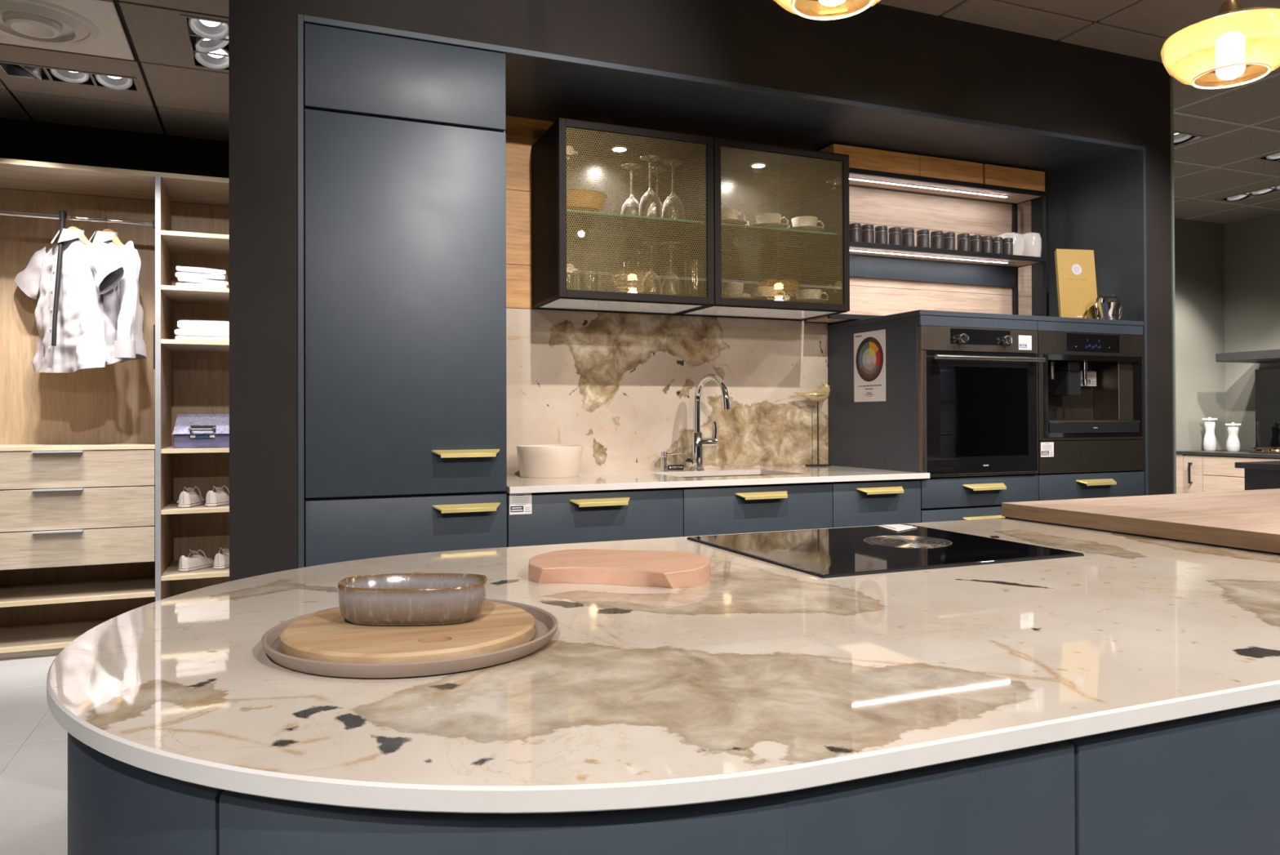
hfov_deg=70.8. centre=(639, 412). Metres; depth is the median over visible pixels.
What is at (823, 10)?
pendant lamp
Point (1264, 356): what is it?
extractor hood
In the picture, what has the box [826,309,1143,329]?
panel
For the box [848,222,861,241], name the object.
spice jar
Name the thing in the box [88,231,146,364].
shirt
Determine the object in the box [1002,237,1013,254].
spice jar
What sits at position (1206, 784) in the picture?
base cabinet
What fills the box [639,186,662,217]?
bowl
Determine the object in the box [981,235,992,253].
spice jar
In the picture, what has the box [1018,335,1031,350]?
price card
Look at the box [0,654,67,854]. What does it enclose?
floor
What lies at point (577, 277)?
tumbler
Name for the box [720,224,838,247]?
glass shelf
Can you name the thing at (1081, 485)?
housing
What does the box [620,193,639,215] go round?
bowl
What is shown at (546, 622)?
serving plate
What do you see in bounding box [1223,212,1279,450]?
wall
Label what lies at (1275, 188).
ceiling spotlight
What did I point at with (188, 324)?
folded towel
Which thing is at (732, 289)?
cup
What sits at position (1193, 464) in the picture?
base cabinet
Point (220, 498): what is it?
sneaker
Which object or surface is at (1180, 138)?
ceiling spotlight
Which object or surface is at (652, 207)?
bowl
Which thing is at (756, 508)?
base cabinet
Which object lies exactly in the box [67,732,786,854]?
base cabinet
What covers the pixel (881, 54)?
wall
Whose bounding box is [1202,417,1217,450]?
pepper mill
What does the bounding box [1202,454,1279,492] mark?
base cabinet
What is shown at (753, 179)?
upper cabinet
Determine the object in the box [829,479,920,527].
base cabinet
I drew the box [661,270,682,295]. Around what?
bowl
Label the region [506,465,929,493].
countertop
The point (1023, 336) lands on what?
print
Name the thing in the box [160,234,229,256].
shelf
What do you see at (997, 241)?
spice jar
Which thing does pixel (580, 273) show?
tumbler
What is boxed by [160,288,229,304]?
shelf
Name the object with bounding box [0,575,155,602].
shelf
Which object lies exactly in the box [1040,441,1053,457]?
price card
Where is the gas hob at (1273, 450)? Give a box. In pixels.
[1248,446,1279,453]
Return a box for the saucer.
[723,297,751,298]
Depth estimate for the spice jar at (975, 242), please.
4.12 m
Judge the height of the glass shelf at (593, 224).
0.007 m
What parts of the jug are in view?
handle, handle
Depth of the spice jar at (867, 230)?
3.89 m
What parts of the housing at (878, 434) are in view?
drawer, drawer, handle, handle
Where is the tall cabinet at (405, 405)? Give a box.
[303,22,506,567]
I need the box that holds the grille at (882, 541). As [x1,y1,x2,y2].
[863,535,951,547]
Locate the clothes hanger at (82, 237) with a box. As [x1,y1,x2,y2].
[67,213,92,246]
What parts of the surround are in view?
panel, panel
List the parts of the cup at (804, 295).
handle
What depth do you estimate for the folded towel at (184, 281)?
4.63 m
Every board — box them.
[279,600,536,663]
[528,548,710,587]
[1001,488,1279,555]
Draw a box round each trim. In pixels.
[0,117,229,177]
[1169,75,1176,493]
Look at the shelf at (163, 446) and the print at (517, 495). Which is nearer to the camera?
the print at (517, 495)
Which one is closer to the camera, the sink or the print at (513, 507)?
the print at (513, 507)
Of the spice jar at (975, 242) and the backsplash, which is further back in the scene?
the spice jar at (975, 242)
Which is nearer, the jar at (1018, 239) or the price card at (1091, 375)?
the price card at (1091, 375)
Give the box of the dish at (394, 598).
[337,573,487,625]
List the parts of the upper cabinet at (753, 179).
underside frame, panel, underside panel, panel, glass pane, panel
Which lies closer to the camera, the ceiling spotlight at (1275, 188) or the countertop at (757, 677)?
the countertop at (757, 677)
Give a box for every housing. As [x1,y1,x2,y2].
[827,315,1038,522]
[1035,320,1144,500]
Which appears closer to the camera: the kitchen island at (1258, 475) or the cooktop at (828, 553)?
the cooktop at (828, 553)
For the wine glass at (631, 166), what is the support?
on the upper cabinet at (571, 153)
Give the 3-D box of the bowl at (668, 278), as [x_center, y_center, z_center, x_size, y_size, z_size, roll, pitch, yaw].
[0.121,-0.488,3.449,0.069,0.105,0.069,0,0,-22]
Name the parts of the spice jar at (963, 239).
lid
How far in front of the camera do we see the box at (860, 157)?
3.89 m
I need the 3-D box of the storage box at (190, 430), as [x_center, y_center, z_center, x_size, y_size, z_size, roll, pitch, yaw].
[-2.253,0.097,4.766,0.376,0.177,0.288,0,0,-22]
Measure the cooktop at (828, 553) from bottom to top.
0.006 m
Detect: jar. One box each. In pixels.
[613,262,633,293]
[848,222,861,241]
[861,224,874,242]
[875,225,888,244]
[888,226,901,244]
[901,227,914,246]
[916,229,929,247]
[930,231,942,248]
[942,231,955,249]
[956,233,969,250]
[969,234,982,252]
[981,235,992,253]
[991,236,1002,253]
[995,232,1023,255]
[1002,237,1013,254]
[1022,231,1041,257]
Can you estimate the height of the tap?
0.389 m
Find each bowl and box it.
[516,444,582,478]
[566,189,607,212]
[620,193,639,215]
[631,273,647,293]
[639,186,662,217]
[641,268,661,293]
[646,201,668,217]
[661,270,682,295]
[662,190,684,219]
[662,271,679,295]
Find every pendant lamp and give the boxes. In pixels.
[773,0,880,20]
[1160,0,1279,88]
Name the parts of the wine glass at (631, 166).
stem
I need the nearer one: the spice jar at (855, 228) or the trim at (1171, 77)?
the spice jar at (855, 228)
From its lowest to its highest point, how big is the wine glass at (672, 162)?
0.242 m
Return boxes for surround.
[297,13,1148,568]
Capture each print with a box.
[511,506,522,511]
[512,494,530,511]
[855,335,881,396]
[1020,336,1031,348]
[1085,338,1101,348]
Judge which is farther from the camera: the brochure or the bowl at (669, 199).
the brochure
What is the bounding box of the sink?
[682,474,811,488]
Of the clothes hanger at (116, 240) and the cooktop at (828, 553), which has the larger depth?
the clothes hanger at (116, 240)
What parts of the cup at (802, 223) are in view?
handle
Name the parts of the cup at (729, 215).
handle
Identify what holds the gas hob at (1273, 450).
in the countertop at (1218, 452)
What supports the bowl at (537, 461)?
on the countertop at (657, 478)
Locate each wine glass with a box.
[620,163,641,215]
[629,248,647,293]
[639,155,662,217]
[641,241,661,293]
[646,166,668,217]
[661,241,682,295]
[662,159,684,219]
[662,247,679,295]
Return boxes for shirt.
[14,228,124,373]
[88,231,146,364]
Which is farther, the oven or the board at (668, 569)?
the oven
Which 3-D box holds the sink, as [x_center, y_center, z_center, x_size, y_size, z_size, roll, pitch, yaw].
[0.335,0.344,3.454,0.528,0.177,0.372,0,0,-22]
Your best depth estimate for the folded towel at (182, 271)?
4.64 m
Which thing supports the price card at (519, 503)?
attached to the base cabinet at (556, 517)
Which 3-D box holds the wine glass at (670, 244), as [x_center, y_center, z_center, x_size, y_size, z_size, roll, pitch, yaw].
[0.129,-0.551,3.561,0.084,0.233,0.084,0,0,-3]
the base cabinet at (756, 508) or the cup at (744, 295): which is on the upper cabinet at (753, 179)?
the cup at (744, 295)
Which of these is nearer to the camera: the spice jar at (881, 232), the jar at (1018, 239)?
the spice jar at (881, 232)
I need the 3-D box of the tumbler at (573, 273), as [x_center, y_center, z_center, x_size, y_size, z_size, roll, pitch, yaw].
[-0.274,-0.481,3.343,0.078,0.085,0.078,0,0,-22]
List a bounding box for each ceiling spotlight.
[0,60,142,92]
[180,14,228,71]
[1173,130,1207,146]
[1215,184,1279,202]
[1253,151,1279,163]
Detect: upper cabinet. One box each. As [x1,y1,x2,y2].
[531,117,714,315]
[675,137,849,319]
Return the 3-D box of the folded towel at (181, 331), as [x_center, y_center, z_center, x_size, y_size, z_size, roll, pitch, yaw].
[-2.292,-0.409,4.764,0.273,0.035,0.297,0,0,-22]
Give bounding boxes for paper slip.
[878,524,917,531]
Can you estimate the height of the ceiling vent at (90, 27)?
0.052 m
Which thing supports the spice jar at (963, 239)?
on the open shelf at (867, 260)
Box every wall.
[0,187,229,626]
[228,0,1173,581]
[1174,217,1225,450]
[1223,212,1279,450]
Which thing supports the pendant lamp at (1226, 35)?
hanging from the ceiling
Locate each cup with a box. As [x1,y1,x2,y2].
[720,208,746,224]
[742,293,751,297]
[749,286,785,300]
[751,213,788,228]
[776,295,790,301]
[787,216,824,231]
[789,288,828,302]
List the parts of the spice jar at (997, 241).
lid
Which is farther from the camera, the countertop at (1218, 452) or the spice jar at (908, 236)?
the countertop at (1218, 452)
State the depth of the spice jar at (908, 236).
3.97 m
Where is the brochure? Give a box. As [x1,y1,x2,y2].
[1053,248,1098,319]
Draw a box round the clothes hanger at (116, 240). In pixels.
[102,216,124,248]
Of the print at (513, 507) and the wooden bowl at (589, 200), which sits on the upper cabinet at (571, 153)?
the wooden bowl at (589, 200)
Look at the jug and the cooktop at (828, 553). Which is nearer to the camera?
the cooktop at (828, 553)
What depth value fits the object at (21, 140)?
4.80 m
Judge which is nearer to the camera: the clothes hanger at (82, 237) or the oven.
the oven
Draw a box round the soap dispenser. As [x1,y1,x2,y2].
[659,450,684,470]
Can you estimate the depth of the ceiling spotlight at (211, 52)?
3.74 m
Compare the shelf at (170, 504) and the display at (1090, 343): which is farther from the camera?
the shelf at (170, 504)
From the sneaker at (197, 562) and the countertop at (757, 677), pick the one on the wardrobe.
the sneaker at (197, 562)
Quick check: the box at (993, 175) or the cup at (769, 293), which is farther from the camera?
the box at (993, 175)
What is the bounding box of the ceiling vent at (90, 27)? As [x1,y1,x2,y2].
[0,0,133,60]
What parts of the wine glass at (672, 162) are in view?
stem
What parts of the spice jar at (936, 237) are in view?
lid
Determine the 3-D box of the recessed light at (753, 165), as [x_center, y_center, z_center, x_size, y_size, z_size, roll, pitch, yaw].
[0.490,-1.016,3.705,0.067,0.005,0.067,0,0,-30]
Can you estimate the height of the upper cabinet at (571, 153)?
0.633 m
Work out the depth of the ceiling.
4.23 m
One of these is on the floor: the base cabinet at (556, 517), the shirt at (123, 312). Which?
the base cabinet at (556, 517)
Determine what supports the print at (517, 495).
attached to the price card at (519, 503)
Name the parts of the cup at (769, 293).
handle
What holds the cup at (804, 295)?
on the upper cabinet at (753, 179)
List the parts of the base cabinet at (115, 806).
door, door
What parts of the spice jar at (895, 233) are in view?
lid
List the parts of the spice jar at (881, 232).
lid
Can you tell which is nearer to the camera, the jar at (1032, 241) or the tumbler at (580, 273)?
the tumbler at (580, 273)
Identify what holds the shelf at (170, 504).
attached to the wardrobe
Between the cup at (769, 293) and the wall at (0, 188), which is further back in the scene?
the wall at (0, 188)
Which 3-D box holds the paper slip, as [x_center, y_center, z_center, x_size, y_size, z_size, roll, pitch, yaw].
[0.599,0.265,2.074,0.090,0.003,0.100,0,0,-22]
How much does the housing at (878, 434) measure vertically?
1.529 m
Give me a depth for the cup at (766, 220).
3.59 m
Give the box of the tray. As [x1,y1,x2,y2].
[1048,422,1139,432]
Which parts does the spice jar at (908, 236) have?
lid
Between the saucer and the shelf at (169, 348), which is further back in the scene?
the shelf at (169, 348)
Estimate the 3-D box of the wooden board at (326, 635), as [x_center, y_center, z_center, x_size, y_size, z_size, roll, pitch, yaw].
[-0.266,0.256,1.054,0.289,0.020,0.289,0,0,-22]
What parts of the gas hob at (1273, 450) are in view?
plate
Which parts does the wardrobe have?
tab handle, tab handle, tab handle, pull down rod, clothes rail, drawer, drawer, drawer, panel, pull handle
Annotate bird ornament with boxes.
[793,381,831,466]
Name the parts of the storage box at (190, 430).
lid, carry handle, latch plate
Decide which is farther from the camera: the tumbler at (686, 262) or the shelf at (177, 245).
the shelf at (177, 245)
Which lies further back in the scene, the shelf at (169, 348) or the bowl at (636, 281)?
the shelf at (169, 348)
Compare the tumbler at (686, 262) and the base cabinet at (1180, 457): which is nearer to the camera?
the tumbler at (686, 262)
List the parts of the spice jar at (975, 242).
lid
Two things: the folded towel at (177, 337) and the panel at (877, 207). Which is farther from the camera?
the folded towel at (177, 337)
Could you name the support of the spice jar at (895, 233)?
on the open shelf at (867, 260)
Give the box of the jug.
[1094,294,1122,319]
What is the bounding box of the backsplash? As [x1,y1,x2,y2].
[506,307,828,474]
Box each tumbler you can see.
[570,271,576,289]
[575,275,578,289]
[578,270,599,290]
[659,266,677,294]
[684,259,703,296]
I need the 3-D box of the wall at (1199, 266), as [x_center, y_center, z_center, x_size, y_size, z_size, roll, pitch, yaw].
[3.189,-0.177,6.689,3.490,2.695,0.100,0,0,-22]
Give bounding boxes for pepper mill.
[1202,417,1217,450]
[1225,422,1240,451]
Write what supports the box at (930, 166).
on the open shelf at (867, 260)
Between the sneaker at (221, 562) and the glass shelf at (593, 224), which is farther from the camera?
the sneaker at (221, 562)
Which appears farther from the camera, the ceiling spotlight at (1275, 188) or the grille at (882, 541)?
the ceiling spotlight at (1275, 188)
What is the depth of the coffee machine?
3.83 m
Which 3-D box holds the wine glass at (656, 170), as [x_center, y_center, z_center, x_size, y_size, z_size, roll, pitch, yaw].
[0.072,-0.849,3.605,0.088,0.245,0.088,0,0,-3]
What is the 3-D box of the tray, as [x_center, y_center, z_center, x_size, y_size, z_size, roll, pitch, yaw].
[1.912,0.064,3.772,0.513,0.042,0.005,0,0,-22]
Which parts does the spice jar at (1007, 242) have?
lid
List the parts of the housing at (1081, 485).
warming drawer, drawer, handle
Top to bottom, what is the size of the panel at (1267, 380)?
0.632 m
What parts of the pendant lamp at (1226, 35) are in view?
bulb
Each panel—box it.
[505,115,1031,320]
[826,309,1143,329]
[1254,368,1279,450]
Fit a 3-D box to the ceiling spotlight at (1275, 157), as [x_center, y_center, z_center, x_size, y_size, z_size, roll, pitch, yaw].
[3.991,-1.580,5.446,0.544,0.118,0.192,0,0,-22]
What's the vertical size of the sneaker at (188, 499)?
0.107 m
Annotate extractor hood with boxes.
[1215,348,1279,363]
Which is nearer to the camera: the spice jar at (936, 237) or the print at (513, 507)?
the print at (513, 507)
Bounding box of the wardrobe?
[0,157,229,659]
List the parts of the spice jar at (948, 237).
lid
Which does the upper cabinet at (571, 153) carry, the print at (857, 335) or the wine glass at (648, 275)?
the wine glass at (648, 275)
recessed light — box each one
[610,145,627,151]
[750,162,766,168]
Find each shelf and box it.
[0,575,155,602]
[0,617,111,648]
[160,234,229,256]
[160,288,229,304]
[161,343,229,352]
[161,499,229,510]
[161,558,229,576]
[162,445,229,448]
[566,211,705,237]
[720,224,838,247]
[804,167,1048,324]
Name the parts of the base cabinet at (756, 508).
handle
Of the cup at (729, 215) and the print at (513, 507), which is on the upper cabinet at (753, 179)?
the cup at (729, 215)
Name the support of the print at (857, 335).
attached to the poster at (869, 347)
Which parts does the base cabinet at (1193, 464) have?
handle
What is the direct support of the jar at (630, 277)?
on the upper cabinet at (571, 153)
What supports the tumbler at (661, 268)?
on the upper cabinet at (571, 153)
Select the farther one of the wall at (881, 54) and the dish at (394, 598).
the wall at (881, 54)
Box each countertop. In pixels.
[46,517,1279,813]
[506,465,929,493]
[1176,449,1279,457]
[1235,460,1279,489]
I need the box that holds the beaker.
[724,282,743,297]
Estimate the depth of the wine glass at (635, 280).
3.55 m
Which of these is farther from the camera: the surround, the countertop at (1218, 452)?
the countertop at (1218, 452)
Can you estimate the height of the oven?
0.580 m
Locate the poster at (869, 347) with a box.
[853,328,885,401]
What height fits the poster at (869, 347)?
0.290 m
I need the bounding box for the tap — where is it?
[684,373,729,470]
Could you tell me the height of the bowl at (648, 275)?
0.113 m
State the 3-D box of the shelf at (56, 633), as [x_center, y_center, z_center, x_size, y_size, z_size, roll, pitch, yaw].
[-2.919,1.131,4.602,0.844,0.022,0.548,0,0,-22]
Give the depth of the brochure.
3.99 m
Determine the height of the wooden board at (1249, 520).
0.040 m
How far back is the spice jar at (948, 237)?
4.06 m
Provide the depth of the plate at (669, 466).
3.71 m
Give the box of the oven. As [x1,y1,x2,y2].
[917,325,1045,477]
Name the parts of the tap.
spout, lever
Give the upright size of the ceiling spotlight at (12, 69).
0.139 m
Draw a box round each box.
[172,413,229,448]
[818,143,919,176]
[920,155,982,183]
[982,164,1044,191]
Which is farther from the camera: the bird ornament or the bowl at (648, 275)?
the bird ornament
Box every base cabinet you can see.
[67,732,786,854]
[506,487,683,546]
[680,474,832,536]
[778,740,1075,854]
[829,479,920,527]
[1065,699,1279,854]
[1176,453,1185,493]
[1183,454,1204,493]
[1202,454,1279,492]
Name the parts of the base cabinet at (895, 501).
handle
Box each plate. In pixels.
[261,598,558,677]
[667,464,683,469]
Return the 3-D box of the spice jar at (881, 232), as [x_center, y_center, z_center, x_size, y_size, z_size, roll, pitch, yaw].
[1.060,-0.769,3.942,0.055,0.083,0.055,-1,0,43]
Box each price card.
[509,493,532,514]
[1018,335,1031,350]
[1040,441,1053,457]
[1080,370,1096,386]
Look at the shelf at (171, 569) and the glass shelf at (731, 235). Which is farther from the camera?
the shelf at (171, 569)
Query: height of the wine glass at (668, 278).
0.191 m
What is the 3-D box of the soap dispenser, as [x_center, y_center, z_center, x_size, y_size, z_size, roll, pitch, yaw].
[0.133,0.196,3.636,0.106,0.078,0.036,0,0,17]
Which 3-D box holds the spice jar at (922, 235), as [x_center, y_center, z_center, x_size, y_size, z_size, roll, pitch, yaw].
[1.268,-0.770,4.022,0.055,0.083,0.055,0,0,8]
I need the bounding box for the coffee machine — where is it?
[1037,330,1144,440]
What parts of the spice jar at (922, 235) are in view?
lid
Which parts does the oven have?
knob, control glass, handle, knob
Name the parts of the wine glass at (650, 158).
stem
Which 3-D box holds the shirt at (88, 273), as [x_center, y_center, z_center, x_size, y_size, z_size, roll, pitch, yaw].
[-2.884,-0.561,4.575,0.794,0.731,0.232,0,0,33]
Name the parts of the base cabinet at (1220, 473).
drawer, drawer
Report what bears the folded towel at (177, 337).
on the wardrobe
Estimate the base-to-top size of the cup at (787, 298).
0.052 m
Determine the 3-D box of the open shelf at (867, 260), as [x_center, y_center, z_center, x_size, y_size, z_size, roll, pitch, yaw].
[1.330,-0.720,4.108,1.228,0.650,0.194,0,0,-22]
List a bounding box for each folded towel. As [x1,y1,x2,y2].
[174,328,229,337]
[174,335,229,340]
[175,266,227,281]
[176,276,229,288]
[177,320,229,329]
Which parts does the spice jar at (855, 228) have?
lid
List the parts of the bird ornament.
rod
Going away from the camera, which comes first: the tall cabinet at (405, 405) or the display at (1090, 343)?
the tall cabinet at (405, 405)
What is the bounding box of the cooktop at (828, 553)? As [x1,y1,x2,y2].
[687,524,1084,577]
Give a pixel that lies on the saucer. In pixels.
(723, 297)
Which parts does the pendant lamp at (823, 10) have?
bulb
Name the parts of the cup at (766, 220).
handle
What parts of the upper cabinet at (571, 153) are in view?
panel, panel, underside panel, underside frame, panel, glass pane, panel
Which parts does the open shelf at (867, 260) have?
shelf, rail, shelf, shelf, post, post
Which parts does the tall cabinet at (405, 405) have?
door, drawer, handle, handle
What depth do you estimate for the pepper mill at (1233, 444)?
6.89 m
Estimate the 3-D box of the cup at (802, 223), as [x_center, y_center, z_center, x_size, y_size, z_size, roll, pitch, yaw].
[0.681,-0.761,3.698,0.162,0.065,0.158,0,0,-22]
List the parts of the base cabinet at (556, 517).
handle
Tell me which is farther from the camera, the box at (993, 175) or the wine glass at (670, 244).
the box at (993, 175)
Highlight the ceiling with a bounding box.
[0,0,1279,223]
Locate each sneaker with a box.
[177,485,204,507]
[177,549,213,572]
[204,484,229,506]
[213,546,229,569]
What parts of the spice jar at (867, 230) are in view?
lid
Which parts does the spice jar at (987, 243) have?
lid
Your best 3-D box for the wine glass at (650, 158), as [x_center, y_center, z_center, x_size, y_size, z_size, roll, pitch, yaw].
[0.042,-0.850,3.442,0.088,0.245,0.088,0,0,-3]
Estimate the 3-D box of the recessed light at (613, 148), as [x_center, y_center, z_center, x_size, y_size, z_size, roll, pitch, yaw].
[-0.077,-1.015,3.472,0.067,0.005,0.067,0,0,-15]

